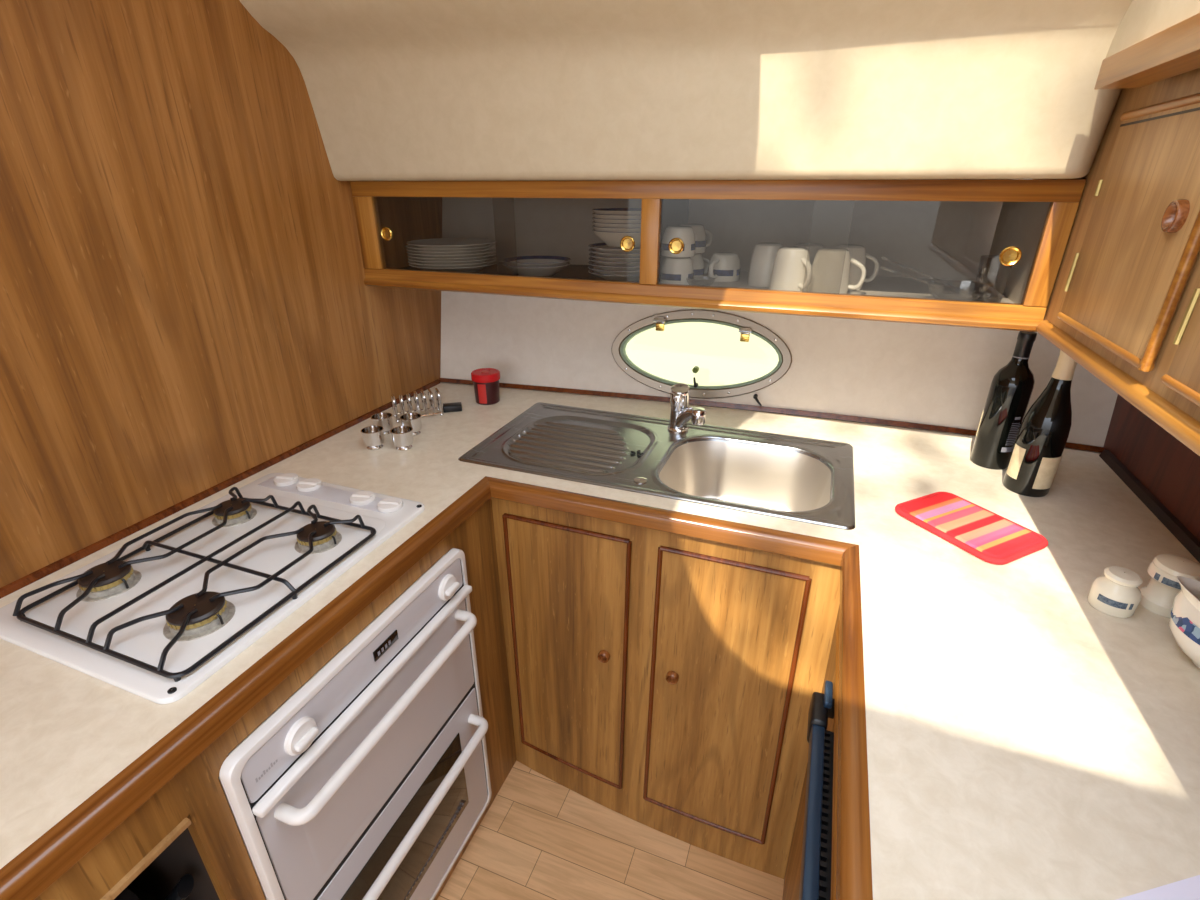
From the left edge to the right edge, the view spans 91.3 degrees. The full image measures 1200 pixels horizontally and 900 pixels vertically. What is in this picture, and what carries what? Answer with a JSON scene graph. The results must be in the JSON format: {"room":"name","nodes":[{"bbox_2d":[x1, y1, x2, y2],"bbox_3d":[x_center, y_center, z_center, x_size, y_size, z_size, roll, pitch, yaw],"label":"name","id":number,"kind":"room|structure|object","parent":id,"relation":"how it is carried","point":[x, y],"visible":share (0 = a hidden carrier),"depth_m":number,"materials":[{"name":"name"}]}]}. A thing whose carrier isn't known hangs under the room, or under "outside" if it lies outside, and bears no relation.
{"room":"ship interior","nodes":[
{"label":"ship interior","id":0,"kind":"room"},
{"bbox_2d":[0,0,441,587],"bbox_3d":[-0.893,0.048,1.011,0.030,2.080,2.850,9,26,19],"label":"wall","id":1,"kind":"structure","parent":0,"point":[186,304],"depth_m":1.07,"materials":[{"name":"brown wood"}]},
{"bbox_2d":[0,379,440,598],"bbox_3d":[-0.951,0.242,0.870,0.010,0.012,2.420,9,26,19],"label":"trim","id":2,"kind":"structure","parent":1,"relation":"attached to","point":[51,568],"depth_m":1.15,"materials":[{"name":"brown wood"}]},
{"bbox_2d":[437,760,783,899],"bbox_3d":[-0.554,1.712,-0.099,1.870,0.040,5.320,9,26,19],"label":"floor","id":3,"kind":"structure","parent":0,"point":[539,838],"depth_m":1.43,"materials":[{"name":"brown wood"}]},
{"bbox_2d":[34,497,516,899],"bbox_3d":[-0.767,0.783,0.842,0.490,0.878,1.768,9,26,19],"label":"base cabinet","id":4,"kind":"object","parent":3,"relation":"on","point":[188,826],"visible":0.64,"depth_m":0.80,"materials":[{"name":"brown wood"}]},
{"bbox_2d":[114,874,193,899],"bbox_3d":[-0.657,0.659,0.746,0.212,0.184,0.208,9,26,19],"label":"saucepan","id":5,"kind":"object","parent":4,"relation":"in","point":[181,891],"visible":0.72,"depth_m":0.76,"materials":[{"name":"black metal"}]},
{"bbox_2d":[218,548,491,899],"bbox_3d":[-0.551,0.623,1.188,0.482,0.771,0.542,9,26,19],"label":"oven","id":6,"kind":"object","parent":4,"relation":"in","point":[371,780],"visible":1,"depth_m":1.02,"materials":[{"name":"white metal"}]},
{"bbox_2d":[373,630,398,661],"bbox_3d":[-0.366,0.334,1.004,0.003,0.020,0.060,9,26,19],"label":"clock","id":7,"kind":"object","parent":6,"relation":"on","point":[389,640],"depth_m":1.00,"materials":[{"name":"grey plastic"}]},
{"bbox_2d":[491,498,839,878],"bbox_3d":[0.158,0.488,1.495,0.742,0.878,0.396,9,26,19],"label":"base cabinet","id":8,"kind":"object","parent":3,"relation":"on","point":[666,681],"visible":0.98,"depth_m":1.31,"materials":[{"name":"brown wood"}]},
{"bbox_2d":[782,605,839,899],"bbox_3d":[0.412,0.965,0.440,0.569,0.878,1.780,9,26,19],"label":"base unit","id":9,"kind":"object","parent":3,"relation":"on","point":[791,888],"visible":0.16,"depth_m":1.07,"materials":[{"name":"brown wood"}]},
{"bbox_2d":[0,383,1199,899],"bbox_3d":[-0.063,0.345,0.699,1.809,0.035,2.381,9,26,19],"label":"countertop","id":10,"kind":"structure","parent":9,"relation":"on","point":[1027,740],"depth_m":0.77,"materials":[{"name":"beige laminate"}]},
{"bbox_2d":[0,473,424,703],"bbox_3d":[-0.625,0.164,1.001,0.410,0.047,0.529,9,26,19],"label":"gas hob","id":11,"kind":"object","parent":10,"relation":"in","point":[159,614],"visible":1,"depth_m":0.91,"materials":[{"name":"white metal"}]},
{"bbox_2d":[0,476,490,899],"bbox_3d":[-0.548,0.410,0.554,0.026,0.038,1.738,9,26,19],"label":"trim","id":12,"kind":"structure","parent":10,"relation":"attached to","point":[31,872],"depth_m":0.70,"materials":[{"name":"brown wood"}]},
{"bbox_2d":[361,425,383,449],"bbox_3d":[-0.550,-0.028,1.426,0.052,0.047,0.052,9,26,19],"label":"egg cup","id":13,"kind":"object","parent":10,"relation":"on","point":[373,436],"visible":1,"depth_m":1.41,"materials":[{"name":"silver metal"}]},
{"bbox_2d":[371,412,392,435],"bbox_3d":[-0.558,-0.066,1.509,0.052,0.047,0.052,9,26,19],"label":"egg cup","id":14,"kind":"object","parent":10,"relation":"on","point":[384,419],"visible":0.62,"depth_m":1.50,"materials":[{"name":"silver metal"}]},
{"bbox_2d":[390,426,413,450],"bbox_3d":[-0.478,-0.027,1.423,0.052,0.047,0.052,9,26,19],"label":"egg cup","id":15,"kind":"object","parent":10,"relation":"on","point":[402,436],"visible":1,"depth_m":1.41,"materials":[{"name":"silver metal"}]},
{"bbox_2d":[400,413,421,435],"bbox_3d":[-0.482,-0.064,1.505,0.052,0.047,0.052,9,26,19],"label":"egg cup","id":16,"kind":"object","parent":10,"relation":"on","point":[413,420],"visible":0.68,"depth_m":1.50,"materials":[{"name":"silver metal"}]},
{"bbox_2d":[391,388,442,422],"bbox_3d":[-0.503,-0.126,1.614,0.128,0.072,0.055,-11,27,-23],"label":"rack","id":17,"kind":"object","parent":10,"relation":"on","point":[437,392],"visible":0.97,"depth_m":1.61,"materials":[{"name":"silver metal"}]},
{"bbox_2d":[443,402,461,412],"bbox_3d":[-0.419,-0.121,1.667,0.052,0.018,0.032,-6,25,-13],"label":"matchbox","id":18,"kind":"object","parent":10,"relation":"on","point":[457,406],"visible":1,"depth_m":1.66,"materials":[{"name":"black cardboard"}]},
{"bbox_2d":[471,368,499,404],"bbox_3d":[-0.333,-0.186,1.722,0.084,0.092,0.084,9,26,19],"label":"tin","id":19,"kind":"object","parent":10,"relation":"on","point":[485,380],"visible":1,"depth_m":1.70,"materials":[{"name":"red"}]},
{"bbox_2d":[458,402,854,529],"bbox_3d":[0.144,0.077,1.442,0.867,0.171,0.427,9,26,19],"label":"sink","id":20,"kind":"object","parent":10,"relation":"in","point":[802,479],"visible":0.69,"depth_m":1.45,"materials":[{"name":"silver metal"}]},
{"bbox_2d":[486,476,856,565],"bbox_3d":[0.100,0.135,1.164,0.762,0.038,0.026,9,26,19],"label":"countertop edge trim","id":21,"kind":"structure","parent":10,"relation":"attached to","point":[811,548],"depth_m":1.14,"materials":[{"name":"brown wood"}]},
{"bbox_2d":[667,383,705,432],"bbox_3d":[0.216,-0.097,1.486,0.059,0.120,0.120,-10,26,-21],"label":"mixer tap","id":22,"kind":"object","parent":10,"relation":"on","point":[681,413],"visible":1,"depth_m":1.48,"materials":[{"name":"silver metal"}]},
{"bbox_2d":[836,545,872,899],"bbox_3d":[0.140,0.518,0.315,0.026,0.038,1.738,9,26,19],"label":"countertop edge trim","id":23,"kind":"structure","parent":10,"relation":"attached to","point":[853,856],"depth_m":0.67,"materials":[{"name":"brown wood"}]},
{"bbox_2d":[895,492,1047,563],"bbox_3d":[0.687,0.138,1.097,0.161,0.014,0.216,-11,27,-23],"label":"cutting board","id":24,"kind":"object","parent":10,"relation":"on","point":[993,538],"visible":1,"depth_m":1.08,"materials":[{"name":"plastic"}]},
{"bbox_2d":[970,331,1036,469],"bbox_3d":[0.897,-0.108,1.293,0.078,0.303,0.078,9,26,19],"label":"wine bottle","id":25,"kind":"object","parent":10,"relation":"on","point":[1011,388],"visible":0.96,"depth_m":1.27,"materials":[{"name":"black glass"}]},
{"bbox_2d":[1003,350,1076,496],"bbox_3d":[0.897,-0.057,1.178,0.082,0.303,0.082,9,26,19],"label":"wine bottle","id":26,"kind":"object","parent":10,"relation":"on","point":[1043,434],"visible":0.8,"depth_m":1.17,"materials":[{"name":"black glass"}]},
{"bbox_2d":[1087,566,1142,617],"bbox_3d":[0.775,0.210,0.880,0.057,0.063,0.058,9,26,19],"label":"jar","id":27,"kind":"object","parent":10,"relation":"on","point":[1116,593],"visible":1,"depth_m":0.86,"materials":[{"name":"beige ceramic"}]},
{"bbox_2d":[1116,875,1199,899],"bbox_3d":[0.581,0.446,0.429,0.302,0.003,0.400,9,26,19],"label":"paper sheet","id":28,"kind":"object","parent":10,"relation":"on","point":[1189,888],"visible":1,"depth_m":0.53,"materials":[{"name":"white paper"}]},
{"bbox_2d":[1140,554,1199,617],"bbox_3d":[0.853,0.201,0.875,0.062,0.083,0.063,9,26,19],"label":"jar","id":29,"kind":"object","parent":10,"relation":"on","point":[1158,597],"visible":0.68,"depth_m":0.86,"materials":[{"name":"beige ceramic"}]},
{"bbox_2d":[1169,576,1199,668],"bbox_3d":[0.833,0.244,0.753,0.156,0.104,0.146,1,24,2],"label":"milk jug","id":30,"kind":"object","parent":10,"relation":"on","point":[1184,622],"visible":1,"depth_m":0.77,"materials":[{"name":"white ceramic"}]},
{"bbox_2d":[799,681,834,899],"bbox_3d":[0.129,0.630,0.388,0.038,0.062,1.268,9,26,19],"label":"rail","id":31,"kind":"object","parent":9,"relation":"attached to","point":[815,877],"visible":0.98,"depth_m":0.76,"materials":[{"name":"blue metal"}]},
{"bbox_2d":[592,213,640,218],"bbox_3d":[0.064,-0.550,1.411,0.166,0.036,0.166,-2,24,-5],"label":"bowl","id":32,"kind":"object","parent":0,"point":[601,216],"visible":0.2,"depth_m":1.34,"materials":[{"name":"white ceramic"}]},
{"bbox_2d":[592,217,640,223],"bbox_3d":[0.064,-0.541,1.415,0.166,0.036,0.166,-22,32,-39],"label":"bowl","id":33,"kind":"object","parent":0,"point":[598,220],"visible":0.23,"depth_m":1.34,"materials":[{"name":"white ceramic"}]},
{"bbox_2d":[592,221,640,227],"bbox_3d":[0.064,-0.533,1.419,0.166,0.036,0.166,3,24,7],"label":"bowl","id":34,"kind":"object","parent":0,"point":[610,225],"visible":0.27,"depth_m":1.34,"materials":[{"name":"white ceramic"}]},
{"bbox_2d":[592,225,640,231],"bbox_3d":[0.064,-0.525,1.422,0.166,0.036,0.166,-14,28,-28],"label":"bowl","id":35,"kind":"object","parent":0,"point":[605,229],"visible":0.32,"depth_m":1.35,"materials":[{"name":"white ceramic"}]},
{"bbox_2d":[239,0,1131,180],"bbox_3d":[0.152,-0.881,1.235,1.506,0.571,1.010,9,26,19],"label":"ceiling","id":36,"kind":"structure","parent":0,"point":[398,90],"depth_m":1.02,"materials":[{"name":"beige paint"}]},
{"bbox_2d":[440,197,1117,452],"bbox_3d":[0.365,-0.249,1.669,1.897,2.120,0.535,8,25,16],"label":"wall","id":37,"kind":"structure","parent":0,"point":[939,375],"depth_m":1.58,"materials":[{"name":"white paint"}]},
{"bbox_2d":[611,309,791,405],"bbox_3d":[0.282,-0.274,1.684,0.514,0.247,0.099,9,26,19],"label":"window","id":38,"kind":"structure","parent":37,"relation":"in","point":[746,326],"depth_m":1.67,"materials":[{"name":"silver glass"}]},
{"bbox_2d":[350,179,1085,331],"bbox_3d":[0.175,-0.529,1.457,1.506,0.251,0.500,9,26,19],"label":"wall cabinet","id":39,"kind":"object","parent":37,"relation":"attached to","point":[1037,216],"visible":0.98,"depth_m":1.22,"materials":[{"name":"brown wood"}]},
{"bbox_2d":[409,261,497,272],"bbox_3d":[-0.402,-0.508,1.619,0.240,0.018,0.240,9,26,19],"label":"dinner plate","id":40,"kind":"object","parent":39,"relation":"on","point":[477,268],"visible":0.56,"depth_m":1.54,"materials":[{"name":"white ceramic"}]},
{"bbox_2d":[408,258,496,267],"bbox_3d":[-0.403,-0.515,1.615,0.240,0.018,0.240,9,26,19],"label":"dinner plate","id":41,"kind":"object","parent":40,"relation":"on","point":[494,259],"visible":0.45,"depth_m":1.53,"materials":[{"name":"white ceramic"}]},
{"bbox_2d":[408,255,496,264],"bbox_3d":[-0.402,-0.521,1.611,0.240,0.018,0.240,9,26,19],"label":"dinner plate","id":42,"kind":"object","parent":41,"relation":"on","point":[493,256],"visible":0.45,"depth_m":1.53,"materials":[{"name":"white ceramic"}]},
{"bbox_2d":[407,252,496,261],"bbox_3d":[-0.402,-0.529,1.609,0.240,0.018,0.240,9,26,19],"label":"dinner plate","id":43,"kind":"object","parent":42,"relation":"on","point":[492,253],"visible":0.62,"depth_m":1.52,"materials":[{"name":"white ceramic"}]},
{"bbox_2d":[406,249,496,257],"bbox_3d":[-0.404,-0.537,1.607,0.240,0.018,0.240,9,26,19],"label":"dinner plate","id":44,"kind":"object","parent":43,"relation":"on","point":[492,250],"visible":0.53,"depth_m":1.52,"materials":[{"name":"white ceramic"}]},
{"bbox_2d":[406,246,495,254],"bbox_3d":[-0.404,-0.544,1.604,0.240,0.018,0.240,9,26,19],"label":"dinner plate","id":45,"kind":"object","parent":44,"relation":"on","point":[492,247],"visible":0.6,"depth_m":1.52,"materials":[{"name":"white ceramic"}]},
{"bbox_2d":[405,243,495,251],"bbox_3d":[-0.404,-0.550,1.599,0.240,0.018,0.240,9,26,19],"label":"dinner plate","id":46,"kind":"object","parent":45,"relation":"on","point":[492,244],"visible":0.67,"depth_m":1.51,"materials":[{"name":"white ceramic"}]},
{"bbox_2d":[406,238,496,248],"bbox_3d":[-0.402,-0.558,1.598,0.240,0.018,0.240,9,26,19],"label":"dinner plate","id":47,"kind":"object","parent":46,"relation":"on","point":[436,243],"visible":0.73,"depth_m":1.65,"materials":[{"name":"white ceramic"}]},
{"bbox_2d":[503,262,569,276],"bbox_3d":[-0.166,-0.475,1.536,0.176,0.028,0.176,9,26,19],"label":"shallow bowl","id":48,"kind":"object","parent":39,"relation":"on","point":[552,270],"visible":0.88,"depth_m":1.48,"materials":[{"name":"white ceramic"}]},
{"bbox_2d":[503,256,570,266],"bbox_3d":[-0.163,-0.484,1.533,0.176,0.028,0.176,4,25,9],"label":"shallow bowl","id":49,"kind":"object","parent":48,"relation":"on","point":[519,261],"visible":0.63,"depth_m":1.57,"materials":[{"name":"white ceramic"}]},
{"bbox_2d":[588,269,639,281],"bbox_3d":[0.059,-0.436,1.460,0.176,0.020,0.176,9,26,19],"label":"dish","id":50,"kind":"object","parent":39,"relation":"on","point":[626,278],"visible":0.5,"depth_m":1.40,"materials":[{"name":"white ceramic"}]},
{"bbox_2d":[588,265,639,274],"bbox_3d":[0.058,-0.446,1.456,0.176,0.020,0.176,-8,26,-18],"label":"dish","id":51,"kind":"object","parent":50,"relation":"on","point":[607,272],"visible":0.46,"depth_m":1.39,"materials":[{"name":"white ceramic"}]},
{"bbox_2d":[588,261,639,270],"bbox_3d":[0.058,-0.454,1.452,0.176,0.020,0.176,14,28,28],"label":"dish","id":52,"kind":"object","parent":51,"relation":"on","point":[611,268],"visible":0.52,"depth_m":1.39,"materials":[{"name":"white ceramic"}]},
{"bbox_2d":[588,257,639,266],"bbox_3d":[0.059,-0.463,1.447,0.176,0.020,0.176,-4,25,-9],"label":"dish","id":53,"kind":"object","parent":52,"relation":"on","point":[604,263],"visible":0.43,"depth_m":1.38,"materials":[{"name":"white ceramic"}]},
{"bbox_2d":[589,253,639,261],"bbox_3d":[0.060,-0.472,1.443,0.176,0.020,0.176,19,31,36],"label":"dish","id":54,"kind":"object","parent":53,"relation":"on","point":[607,259],"visible":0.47,"depth_m":1.38,"materials":[{"name":"white ceramic"}]},
{"bbox_2d":[588,249,639,257],"bbox_3d":[0.059,-0.481,1.439,0.176,0.020,0.176,0,24,0],"label":"dish","id":55,"kind":"object","parent":54,"relation":"on","point":[613,255],"visible":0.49,"depth_m":1.37,"materials":[{"name":"white ceramic"}]},
{"bbox_2d":[588,243,639,252],"bbox_3d":[0.058,-0.490,1.435,0.176,0.020,0.176,-19,30,-36],"label":"dish","id":56,"kind":"object","parent":55,"relation":"on","point":[601,247],"visible":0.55,"depth_m":1.39,"materials":[{"name":"white ceramic"}]},
{"bbox_2d":[592,229,640,246],"bbox_3d":[0.064,-0.516,1.426,0.166,0.036,0.166,9,26,19],"label":"bowl","id":57,"kind":"object","parent":56,"relation":"on","point":[613,239],"visible":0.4,"depth_m":1.37,"materials":[{"name":"white ceramic"}]},
{"bbox_2d":[592,208,640,214],"bbox_3d":[0.064,-0.558,1.407,0.166,0.036,0.166,15,28,30],"label":"bowl","id":58,"kind":"object","parent":39,"relation":"in","point":[608,211],"visible":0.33,"depth_m":1.34,"materials":[{"name":"white ceramic"}]},
{"bbox_2d":[660,257,693,284],"bbox_3d":[0.173,-0.421,1.374,0.078,0.063,0.099,-16,29,-31],"label":"cup","id":59,"kind":"object","parent":39,"relation":"on","point":[674,270],"visible":0.84,"depth_m":1.34,"materials":[{"name":"white ceramic"}]},
{"bbox_2d":[661,226,695,256],"bbox_3d":[0.173,-0.480,1.347,0.078,0.063,0.099,-19,31,-36],"label":"cup","id":60,"kind":"object","parent":59,"relation":"on","point":[686,234],"visible":0.77,"depth_m":1.31,"materials":[{"name":"white ceramic"}]},
{"bbox_2d":[691,253,709,280],"bbox_3d":[0.222,-0.455,1.449,0.078,0.063,0.099,13,27,26],"label":"cup","id":61,"kind":"object","parent":39,"relation":"on","point":[698,260],"visible":0.47,"depth_m":1.42,"materials":[{"name":"white ceramic"}]},
{"bbox_2d":[678,224,712,252],"bbox_3d":[0.222,-0.514,1.422,0.078,0.063,0.099,13,27,26],"label":"cup","id":62,"kind":"object","parent":61,"relation":"on","point":[700,233],"visible":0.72,"depth_m":1.39,"materials":[{"name":"white ceramic"}]},
{"bbox_2d":[707,252,740,281],"bbox_3d":[0.302,-0.444,1.423,0.078,0.063,0.099,4,25,8],"label":"cup","id":63,"kind":"object","parent":39,"relation":"on","point":[723,266],"visible":1,"depth_m":1.40,"materials":[{"name":"white ceramic"}]},
{"bbox_2d":[748,242,783,287],"bbox_3d":[0.393,-0.430,1.358,0.080,0.092,0.101,22,33,40],"label":"mug","id":64,"kind":"object","parent":39,"relation":"on","point":[764,253],"visible":0.83,"depth_m":1.32,"materials":[{"name":"white ceramic"}]},
{"bbox_2d":[770,246,812,291],"bbox_3d":[0.420,-0.386,1.260,0.101,0.092,0.080,20,31,37],"label":"mug","id":65,"kind":"object","parent":39,"relation":"on","point":[792,270],"visible":0.91,"depth_m":1.24,"materials":[{"name":"white ceramic"}]},
{"bbox_2d":[795,243,823,265],"bbox_3d":[0.475,-0.428,1.352,0.080,0.092,0.101,4,25,10],"label":"mug","id":66,"kind":"object","parent":39,"relation":"on","point":[813,248],"visible":0.28,"depth_m":1.30,"materials":[{"name":"white ceramic"}]},
{"bbox_2d":[808,248,865,293],"bbox_3d":[0.496,-0.376,1.238,0.101,0.092,0.080,-1,24,-2],"label":"mug","id":67,"kind":"object","parent":39,"relation":"on","point":[831,266],"visible":0.94,"depth_m":1.21,"materials":[{"name":"white ceramic"}]},
{"bbox_2d":[834,244,878,290],"bbox_3d":[0.559,-0.407,1.306,0.100,0.092,0.080,16,29,32],"label":"mug","id":68,"kind":"object","parent":39,"relation":"on","point":[858,252],"visible":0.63,"depth_m":1.28,"materials":[{"name":"white ceramic"}]},
{"bbox_2d":[439,378,1103,452],"bbox_3d":[0.347,-0.122,1.674,1.813,0.014,0.055,8,25,16],"label":"trim","id":69,"kind":"structure","parent":37,"relation":"attached to","point":[447,380],"depth_m":1.65,"materials":[{"name":"brown wood"}]},
{"bbox_2d":[1103,394,1199,540],"bbox_3d":[0.786,0.362,0.317,0.030,2.080,2.620,9,26,19],"label":"wall","id":70,"kind":"structure","parent":0,"point":[1170,470],"depth_m":1.18,"materials":[{"name":"brown wood"}]},
{"bbox_2d":[1036,68,1199,455],"bbox_3d":[0.697,-0.126,0.386,0.322,0.396,1.950,9,26,19],"label":"upper cabinet","id":71,"kind":"object","parent":70,"relation":"attached to","point":[1124,303],"visible":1,"depth_m":0.73,"materials":[{"name":"brown wood"}]},
{"bbox_2d":[1094,13,1199,89],"bbox_3d":[0.415,-0.196,0.101,0.052,0.036,1.618,9,26,19],"label":"wooden trim","id":72,"kind":"structure","parent":70,"relation":"attached to","point":[1173,51],"depth_m":0.66,"materials":[{"name":"brown wood"}]},
{"bbox_2d":[1099,450,1199,562],"bbox_3d":[0.744,0.487,0.320,0.014,0.018,2.500,9,26,19],"label":"trim","id":73,"kind":"structure","parent":70,"relation":"attached to","point":[1183,535],"depth_m":1.15,"materials":[{"name":"brown"}]},
{"bbox_2d":[1106,0,1199,57],"bbox_3d":[0.547,-0.324,-0.140,0.382,0.395,2.200,9,26,19],"label":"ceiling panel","id":74,"kind":"structure","parent":70,"relation":"attached to","point":[1143,19],"depth_m":0.72,"materials":[{"name":"white plastic"}]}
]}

